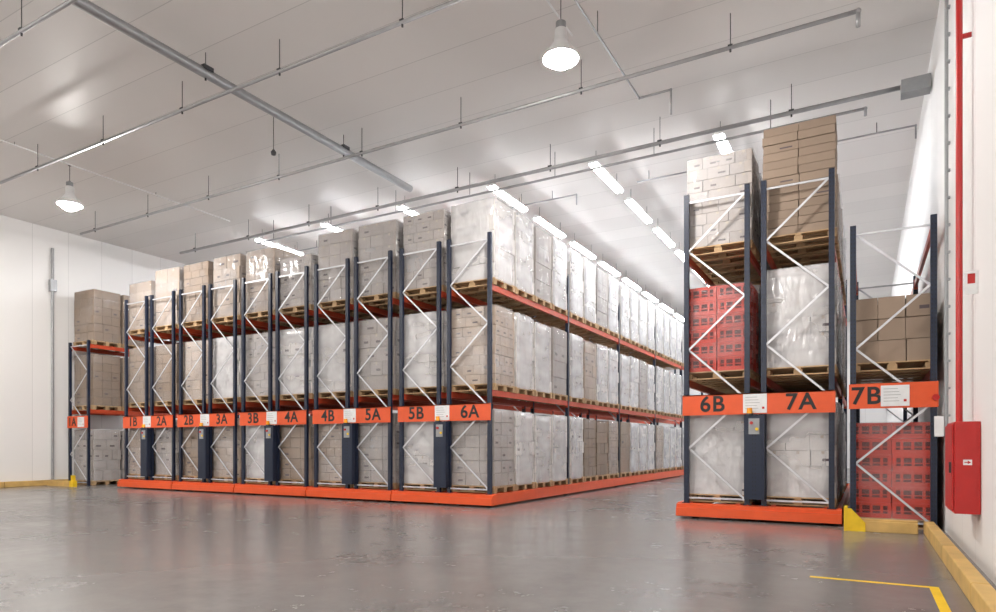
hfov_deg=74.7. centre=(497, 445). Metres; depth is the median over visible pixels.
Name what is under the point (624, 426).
load
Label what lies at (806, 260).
load
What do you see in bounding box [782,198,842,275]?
load
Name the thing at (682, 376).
load
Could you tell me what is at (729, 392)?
load
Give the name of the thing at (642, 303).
load
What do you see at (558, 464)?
load
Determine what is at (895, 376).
load
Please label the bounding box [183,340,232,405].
load
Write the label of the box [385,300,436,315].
load
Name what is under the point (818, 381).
load
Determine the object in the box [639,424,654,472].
load
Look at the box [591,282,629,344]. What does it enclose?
load
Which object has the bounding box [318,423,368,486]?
load
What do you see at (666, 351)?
load
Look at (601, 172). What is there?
light
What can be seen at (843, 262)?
load
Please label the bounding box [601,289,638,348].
load
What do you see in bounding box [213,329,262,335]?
load
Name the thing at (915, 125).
conduit pipe
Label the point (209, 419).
rack
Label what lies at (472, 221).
load
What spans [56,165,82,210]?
pendant
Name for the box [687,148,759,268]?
load
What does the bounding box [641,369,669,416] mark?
load
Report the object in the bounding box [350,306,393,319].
load
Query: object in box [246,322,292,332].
load
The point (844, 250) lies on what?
load
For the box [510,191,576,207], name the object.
conduit pipe
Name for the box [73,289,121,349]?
load
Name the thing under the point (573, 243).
light
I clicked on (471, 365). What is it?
load
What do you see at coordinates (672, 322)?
load
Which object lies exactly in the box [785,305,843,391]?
load
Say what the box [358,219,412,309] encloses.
load
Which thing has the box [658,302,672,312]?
light
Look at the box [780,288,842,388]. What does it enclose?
load
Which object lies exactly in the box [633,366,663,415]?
load
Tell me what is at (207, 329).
load
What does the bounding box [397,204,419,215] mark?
light
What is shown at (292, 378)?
load
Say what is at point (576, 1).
conduit pipe
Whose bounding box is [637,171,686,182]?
conduit pipe
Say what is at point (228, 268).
load
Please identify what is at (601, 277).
load
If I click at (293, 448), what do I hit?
load
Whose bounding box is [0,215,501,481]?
wall
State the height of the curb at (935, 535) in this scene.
0.190 m
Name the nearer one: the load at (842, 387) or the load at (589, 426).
the load at (842, 387)
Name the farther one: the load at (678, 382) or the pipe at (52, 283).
the load at (678, 382)
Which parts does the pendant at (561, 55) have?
lamp glass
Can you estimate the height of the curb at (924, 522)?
0.190 m
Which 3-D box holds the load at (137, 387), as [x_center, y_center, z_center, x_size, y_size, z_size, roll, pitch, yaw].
[-11.276,-2.205,21.361,1.228,1.910,1.000,0,0,29]
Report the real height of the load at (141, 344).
1.910 m
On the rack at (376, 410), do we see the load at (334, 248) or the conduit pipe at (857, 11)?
the load at (334, 248)
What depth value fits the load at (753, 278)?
14.28 m
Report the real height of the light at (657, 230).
0.469 m
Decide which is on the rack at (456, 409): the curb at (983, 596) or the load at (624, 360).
the load at (624, 360)
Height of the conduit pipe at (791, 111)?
0.685 m
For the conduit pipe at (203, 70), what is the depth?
12.68 m
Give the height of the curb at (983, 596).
0.190 m
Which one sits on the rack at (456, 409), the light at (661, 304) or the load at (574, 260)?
the load at (574, 260)
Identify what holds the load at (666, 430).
on the rack at (456, 409)
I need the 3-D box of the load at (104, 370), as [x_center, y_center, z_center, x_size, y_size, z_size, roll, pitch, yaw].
[-14.115,-2.205,22.984,1.223,1.910,1.000,0,0,30]
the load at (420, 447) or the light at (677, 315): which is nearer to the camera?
the load at (420, 447)
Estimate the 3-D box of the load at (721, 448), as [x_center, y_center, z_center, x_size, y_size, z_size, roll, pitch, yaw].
[4.319,0.170,12.574,1.228,1.760,1.000,0,0,30]
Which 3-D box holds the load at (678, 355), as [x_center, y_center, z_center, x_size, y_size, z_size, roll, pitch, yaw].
[7.498,-4.570,29.136,1.228,1.940,1.000,0,0,30]
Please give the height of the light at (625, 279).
0.469 m
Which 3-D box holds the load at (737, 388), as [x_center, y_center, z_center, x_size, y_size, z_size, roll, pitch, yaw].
[5.330,-2.205,14.369,1.228,1.910,1.000,0,0,29]
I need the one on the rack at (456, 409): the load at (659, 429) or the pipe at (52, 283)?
the load at (659, 429)
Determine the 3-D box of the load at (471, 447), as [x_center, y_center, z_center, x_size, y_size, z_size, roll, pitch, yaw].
[-0.350,0.110,15.205,1.223,1.880,1.000,0,0,30]
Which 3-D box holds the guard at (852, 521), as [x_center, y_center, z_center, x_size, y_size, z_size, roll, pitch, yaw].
[6.026,1.160,10.287,1.000,0.380,0.320,0,0,29]
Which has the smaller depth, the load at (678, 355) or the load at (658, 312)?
the load at (658, 312)
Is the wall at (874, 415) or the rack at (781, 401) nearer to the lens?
the rack at (781, 401)
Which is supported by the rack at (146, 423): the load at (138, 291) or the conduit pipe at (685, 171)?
the load at (138, 291)
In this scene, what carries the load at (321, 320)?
on the rack at (300, 414)
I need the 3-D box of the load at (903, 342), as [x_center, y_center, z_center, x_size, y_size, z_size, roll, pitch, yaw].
[6.754,-1.863,11.202,1.200,1.226,1.000,0,0,29]
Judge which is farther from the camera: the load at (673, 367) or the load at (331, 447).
the load at (673, 367)
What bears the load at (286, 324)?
on the rack at (300, 414)
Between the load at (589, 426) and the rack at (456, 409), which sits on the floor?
the rack at (456, 409)
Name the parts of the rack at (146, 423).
upright post, upright post, sign panel, upright post, upright post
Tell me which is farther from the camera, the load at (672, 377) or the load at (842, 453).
the load at (672, 377)
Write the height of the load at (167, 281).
1.920 m
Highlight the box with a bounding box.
[901,73,930,99]
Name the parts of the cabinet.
cabinet door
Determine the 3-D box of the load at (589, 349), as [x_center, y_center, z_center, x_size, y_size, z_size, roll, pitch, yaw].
[2.266,-2.180,19.849,1.227,1.860,1.000,0,0,29]
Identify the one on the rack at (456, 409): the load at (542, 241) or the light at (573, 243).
the load at (542, 241)
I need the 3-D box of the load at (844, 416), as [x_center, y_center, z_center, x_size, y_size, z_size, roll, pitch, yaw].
[8.138,0.120,16.540,1.227,1.860,1.000,0,0,30]
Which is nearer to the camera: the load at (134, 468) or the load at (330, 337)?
the load at (330, 337)
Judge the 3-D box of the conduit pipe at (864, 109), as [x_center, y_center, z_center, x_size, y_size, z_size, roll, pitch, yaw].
[-0.313,-7.150,17.738,18.039,0.800,0.074,0,0,29]
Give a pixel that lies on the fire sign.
(970, 277)
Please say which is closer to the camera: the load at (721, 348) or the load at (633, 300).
the load at (721, 348)
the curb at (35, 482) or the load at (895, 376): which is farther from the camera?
the curb at (35, 482)
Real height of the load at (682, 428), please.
1.880 m
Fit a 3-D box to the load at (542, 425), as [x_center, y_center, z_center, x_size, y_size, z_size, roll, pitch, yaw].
[0.660,0.145,17.000,1.228,1.810,1.000,0,0,29]
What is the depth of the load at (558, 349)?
17.57 m
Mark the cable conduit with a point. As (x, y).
(946, 6)
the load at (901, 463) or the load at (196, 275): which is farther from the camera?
the load at (196, 275)
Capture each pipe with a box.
[0,0,77,46]
[0,0,463,183]
[0,139,229,221]
[49,248,56,478]
[64,0,412,191]
[80,8,860,234]
[179,84,899,253]
[257,100,866,243]
[298,240,318,250]
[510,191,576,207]
[546,0,572,35]
[574,0,671,114]
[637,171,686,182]
[837,123,916,141]
[956,0,971,421]
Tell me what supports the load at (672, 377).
on the rack at (456, 409)
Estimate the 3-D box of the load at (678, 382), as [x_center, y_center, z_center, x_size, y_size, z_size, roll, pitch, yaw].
[7.498,-2.205,29.136,1.226,1.910,1.000,0,0,29]
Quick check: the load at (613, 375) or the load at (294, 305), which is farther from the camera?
the load at (613, 375)
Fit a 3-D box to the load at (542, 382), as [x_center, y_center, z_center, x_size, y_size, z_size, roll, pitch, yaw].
[0.661,-2.180,17.000,1.223,1.860,1.000,0,0,30]
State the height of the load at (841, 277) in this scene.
1.460 m
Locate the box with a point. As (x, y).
(920, 85)
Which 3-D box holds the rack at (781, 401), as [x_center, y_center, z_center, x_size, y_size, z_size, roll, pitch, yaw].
[6.718,-1.691,15.426,2.750,6.079,8.965,0,0,29]
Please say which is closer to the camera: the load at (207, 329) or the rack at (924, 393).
the rack at (924, 393)
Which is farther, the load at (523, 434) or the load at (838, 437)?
the load at (523, 434)
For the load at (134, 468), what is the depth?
21.07 m
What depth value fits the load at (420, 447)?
15.54 m
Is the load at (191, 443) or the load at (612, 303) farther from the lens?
the load at (612, 303)
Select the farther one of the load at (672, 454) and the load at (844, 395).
the load at (672, 454)
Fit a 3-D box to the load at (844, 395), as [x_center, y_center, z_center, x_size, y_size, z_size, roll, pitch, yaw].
[8.138,-2.205,16.540,1.227,1.910,1.000,0,0,28]
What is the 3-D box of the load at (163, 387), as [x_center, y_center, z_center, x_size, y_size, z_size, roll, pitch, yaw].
[-10.073,-2.205,20.684,1.223,1.910,1.000,0,0,29]
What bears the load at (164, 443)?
on the rack at (146, 423)
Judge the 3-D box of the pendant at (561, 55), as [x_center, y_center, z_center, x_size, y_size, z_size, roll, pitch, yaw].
[1.050,-6.930,10.887,0.620,1.240,0.620,0,0,29]
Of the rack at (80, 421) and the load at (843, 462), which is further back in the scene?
the rack at (80, 421)
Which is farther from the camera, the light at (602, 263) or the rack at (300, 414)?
the light at (602, 263)
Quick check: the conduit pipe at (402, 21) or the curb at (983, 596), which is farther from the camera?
the conduit pipe at (402, 21)
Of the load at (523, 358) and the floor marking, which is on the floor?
the floor marking
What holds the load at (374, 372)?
on the rack at (376, 410)
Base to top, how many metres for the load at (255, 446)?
1.860 m
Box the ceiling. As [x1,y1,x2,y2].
[0,0,939,324]
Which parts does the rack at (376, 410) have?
upright post, upright post, sign panel, upright post, upright post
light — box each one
[254,237,303,255]
[320,214,343,231]
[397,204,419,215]
[487,183,527,211]
[533,207,566,237]
[569,240,595,258]
[588,160,623,192]
[598,260,620,275]
[622,277,641,289]
[624,197,652,223]
[642,285,658,301]
[652,226,675,246]
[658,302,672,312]
[673,313,683,321]
[674,249,683,260]
[712,121,732,153]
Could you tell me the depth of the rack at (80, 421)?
22.69 m
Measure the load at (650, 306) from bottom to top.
1.940 m
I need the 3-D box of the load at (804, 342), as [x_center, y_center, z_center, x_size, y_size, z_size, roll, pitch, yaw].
[5.521,-2.205,11.897,1.223,1.910,1.000,0,0,30]
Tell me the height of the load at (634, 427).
1.860 m
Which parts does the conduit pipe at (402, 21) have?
hanger rod, hanger rod, hanger rod, hanger rod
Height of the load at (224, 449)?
1.860 m
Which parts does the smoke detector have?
cord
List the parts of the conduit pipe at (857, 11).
hanger rod, hanger rod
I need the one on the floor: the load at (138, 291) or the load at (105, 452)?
the load at (105, 452)
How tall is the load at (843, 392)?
1.910 m
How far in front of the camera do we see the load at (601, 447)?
20.41 m
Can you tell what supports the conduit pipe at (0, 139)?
hanging from the ceiling
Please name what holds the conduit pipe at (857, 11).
hanging from the ceiling
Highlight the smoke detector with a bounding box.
[271,117,275,155]
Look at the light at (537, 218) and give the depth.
21.11 m
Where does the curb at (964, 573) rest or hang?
on the floor
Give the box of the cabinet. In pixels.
[945,421,980,514]
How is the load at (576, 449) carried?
on the rack at (456, 409)
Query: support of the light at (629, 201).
hanging from the ceiling
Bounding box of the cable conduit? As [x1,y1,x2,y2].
[944,0,949,435]
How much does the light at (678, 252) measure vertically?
0.469 m
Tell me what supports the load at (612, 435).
on the rack at (456, 409)
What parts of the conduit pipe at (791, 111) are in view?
hanger rod, hanger rod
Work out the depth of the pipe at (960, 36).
7.71 m
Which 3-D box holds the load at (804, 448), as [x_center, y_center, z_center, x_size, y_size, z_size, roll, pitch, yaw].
[5.521,0.145,11.897,1.223,1.810,1.000,0,0,30]
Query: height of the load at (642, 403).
1.910 m
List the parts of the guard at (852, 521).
guard rail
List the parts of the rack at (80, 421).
upright post, sign panel, upright post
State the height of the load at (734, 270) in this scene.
1.760 m
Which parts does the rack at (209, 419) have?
upright post, upright post, sign panel, upright post, upright post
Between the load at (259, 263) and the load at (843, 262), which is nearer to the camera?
the load at (843, 262)
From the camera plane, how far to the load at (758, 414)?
13.27 m
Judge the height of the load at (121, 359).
1.910 m
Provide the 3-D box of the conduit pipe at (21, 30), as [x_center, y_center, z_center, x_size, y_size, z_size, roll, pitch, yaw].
[-7.488,-7.213,10.647,25.660,0.675,0.077,0,0,29]
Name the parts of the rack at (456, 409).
upright post, upright post, sign panel, upright post, upright post, upright post, upright post, upright post, upright post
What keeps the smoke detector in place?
hanging from the ceiling
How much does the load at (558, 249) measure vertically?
1.940 m
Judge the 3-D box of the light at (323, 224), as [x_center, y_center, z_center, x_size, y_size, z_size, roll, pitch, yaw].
[-5.118,-7.315,21.880,0.260,0.469,2.100,0,0,29]
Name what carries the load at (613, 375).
on the rack at (456, 409)
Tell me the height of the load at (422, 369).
1.910 m
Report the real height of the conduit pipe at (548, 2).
0.095 m
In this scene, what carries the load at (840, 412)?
on the rack at (781, 401)
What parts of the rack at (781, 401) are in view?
upright post, upright post, sign panel, upright post, upright post, upright post, upright post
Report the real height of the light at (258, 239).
0.469 m
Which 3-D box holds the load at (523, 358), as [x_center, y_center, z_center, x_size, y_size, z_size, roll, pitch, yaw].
[0.155,-2.205,16.103,1.227,1.910,1.000,0,0,29]
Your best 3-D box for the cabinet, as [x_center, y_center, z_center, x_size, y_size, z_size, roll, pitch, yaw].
[5.318,0.240,7.486,0.280,1.020,0.736,0,0,29]
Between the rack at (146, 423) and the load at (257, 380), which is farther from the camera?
the rack at (146, 423)
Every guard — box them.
[47,475,76,486]
[844,505,917,534]
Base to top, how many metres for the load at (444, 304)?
1.940 m
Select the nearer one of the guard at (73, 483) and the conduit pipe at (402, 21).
the conduit pipe at (402, 21)
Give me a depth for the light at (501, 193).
18.75 m
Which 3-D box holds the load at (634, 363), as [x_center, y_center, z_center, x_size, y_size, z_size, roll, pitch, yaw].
[4.376,-2.205,23.595,1.226,1.910,1.000,0,0,30]
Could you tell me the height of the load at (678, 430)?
1.880 m
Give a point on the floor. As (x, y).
(109, 547)
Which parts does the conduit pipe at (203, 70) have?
hanger rod, hanger rod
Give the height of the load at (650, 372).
1.860 m
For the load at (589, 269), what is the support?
on the rack at (456, 409)
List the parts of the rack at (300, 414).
upright post, upright post, sign panel, upright post, upright post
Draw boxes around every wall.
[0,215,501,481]
[506,322,886,467]
[887,0,995,584]
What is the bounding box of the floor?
[0,468,995,611]
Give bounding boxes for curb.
[4,479,81,486]
[923,521,934,535]
[926,524,954,559]
[942,545,989,602]
[971,583,995,611]
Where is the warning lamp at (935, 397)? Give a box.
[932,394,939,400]
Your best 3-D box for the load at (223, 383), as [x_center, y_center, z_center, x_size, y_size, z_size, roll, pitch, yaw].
[-7.643,-2.205,19.314,1.227,1.910,1.000,0,0,30]
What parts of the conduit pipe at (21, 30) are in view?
hanger rod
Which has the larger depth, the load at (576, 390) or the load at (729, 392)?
the load at (576, 390)
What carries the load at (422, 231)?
on the rack at (456, 409)
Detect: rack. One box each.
[67,340,178,485]
[117,291,239,488]
[172,279,311,492]
[234,266,397,496]
[306,250,480,500]
[391,232,702,505]
[676,167,849,523]
[849,214,943,524]
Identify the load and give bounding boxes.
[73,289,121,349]
[73,354,121,410]
[74,430,120,484]
[105,295,144,351]
[113,358,140,410]
[113,430,139,482]
[128,281,178,338]
[128,347,164,407]
[128,428,164,478]
[154,267,194,335]
[154,343,201,406]
[154,420,193,479]
[183,261,232,331]
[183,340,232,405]
[183,426,232,480]
[186,329,232,339]
[212,253,267,327]
[212,336,266,403]
[212,418,255,482]
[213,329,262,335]
[246,247,301,323]
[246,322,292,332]
[246,332,301,402]
[246,425,300,483]
[280,254,337,319]
[280,317,326,328]
[280,327,328,401]
[280,416,325,485]
[310,312,353,324]
[318,229,376,314]
[318,322,368,399]
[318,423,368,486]
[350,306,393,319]
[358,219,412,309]
[358,317,412,398]
[358,413,412,488]
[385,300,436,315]
[403,209,459,303]
[404,311,465,396]
[404,421,459,490]
[429,294,481,309]
[451,198,515,297]
[452,305,515,394]
[452,409,515,492]
[475,212,534,305]
[477,412,534,489]
[478,313,534,396]
[496,322,551,399]
[498,227,551,312]
[516,237,567,318]
[519,416,551,487]
[520,327,567,401]
[534,249,583,325]
[534,333,583,404]
[538,415,567,485]
[549,258,596,330]
[550,341,596,405]
[551,417,583,483]
[569,268,608,335]
[569,344,608,407]
[574,419,596,481]
[577,274,618,340]
[580,348,618,409]
[590,354,630,410]
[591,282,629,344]
[593,422,608,479]
[596,421,618,478]
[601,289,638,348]
[603,357,638,411]
[610,360,646,413]
[611,296,647,352]
[620,300,654,355]
[620,422,630,476]
[625,364,654,414]
[626,423,638,475]
[629,306,663,358]
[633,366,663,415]
[637,311,669,361]
[638,425,647,474]
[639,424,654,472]
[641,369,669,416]
[645,316,675,364]
[648,373,675,417]
[649,425,663,472]
[652,319,681,366]
[656,374,681,418]
[660,324,683,369]
[661,426,669,471]
[664,376,683,419]
[669,428,675,470]
[670,427,681,469]
[678,428,683,468]
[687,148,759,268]
[690,282,758,383]
[690,414,757,503]
[701,175,760,279]
[701,285,760,387]
[703,414,760,497]
[711,383,771,391]
[712,262,770,285]
[721,386,775,393]
[762,115,838,258]
[767,262,838,380]
[767,404,838,506]
[773,174,839,269]
[773,278,840,385]
[777,403,839,500]
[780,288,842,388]
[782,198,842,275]
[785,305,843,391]
[791,313,844,394]
[808,317,845,396]
[839,406,841,498]
[840,210,843,286]
[840,409,843,493]
[842,241,844,296]
[842,412,844,491]
[843,239,845,304]
[843,416,845,487]
[856,293,929,376]
[856,367,925,381]
[856,376,920,383]
[856,422,929,528]
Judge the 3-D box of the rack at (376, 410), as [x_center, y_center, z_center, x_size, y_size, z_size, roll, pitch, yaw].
[-2.640,-1.691,18.232,2.750,6.079,4.665,0,0,29]
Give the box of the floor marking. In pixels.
[810,576,950,611]
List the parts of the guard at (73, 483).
guard rail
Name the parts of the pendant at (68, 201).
lamp glass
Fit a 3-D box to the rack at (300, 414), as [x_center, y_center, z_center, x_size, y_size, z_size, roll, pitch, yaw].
[-5.071,-1.691,19.601,2.750,6.079,4.665,0,0,29]
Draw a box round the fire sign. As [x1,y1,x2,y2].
[964,270,977,294]
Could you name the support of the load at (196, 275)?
on the rack at (209, 419)
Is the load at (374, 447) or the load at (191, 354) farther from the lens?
the load at (191, 354)
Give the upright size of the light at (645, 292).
0.469 m
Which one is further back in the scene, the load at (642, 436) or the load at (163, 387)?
the load at (642, 436)
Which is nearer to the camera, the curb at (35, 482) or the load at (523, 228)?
the load at (523, 228)
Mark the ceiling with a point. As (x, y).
(466, 60)
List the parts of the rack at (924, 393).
upright post, upright post, sign panel, upright post, upright post, upright post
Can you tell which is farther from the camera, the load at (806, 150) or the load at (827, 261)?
the load at (827, 261)
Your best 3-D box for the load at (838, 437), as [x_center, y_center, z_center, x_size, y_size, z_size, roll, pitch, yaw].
[6.027,0.120,12.794,1.227,1.860,1.000,0,0,29]
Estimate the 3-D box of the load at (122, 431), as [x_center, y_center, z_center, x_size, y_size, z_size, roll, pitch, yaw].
[-13.609,0.382,23.881,1.227,1.910,1.000,0,0,28]
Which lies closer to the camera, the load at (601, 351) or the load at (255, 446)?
the load at (255, 446)
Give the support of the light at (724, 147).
hanging from the ceiling
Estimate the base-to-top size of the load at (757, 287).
1.910 m
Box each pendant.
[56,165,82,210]
[542,0,579,69]
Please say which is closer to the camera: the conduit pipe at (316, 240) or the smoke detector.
the smoke detector
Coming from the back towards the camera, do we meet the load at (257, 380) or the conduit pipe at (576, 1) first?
the load at (257, 380)
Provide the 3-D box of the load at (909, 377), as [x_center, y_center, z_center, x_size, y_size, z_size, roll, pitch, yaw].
[7.260,-1.855,12.100,1.227,1.210,1.000,0,0,29]
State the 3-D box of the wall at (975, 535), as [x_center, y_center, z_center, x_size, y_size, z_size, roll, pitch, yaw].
[9.145,-3.100,13.786,0.200,8.900,57.000,0,0,29]

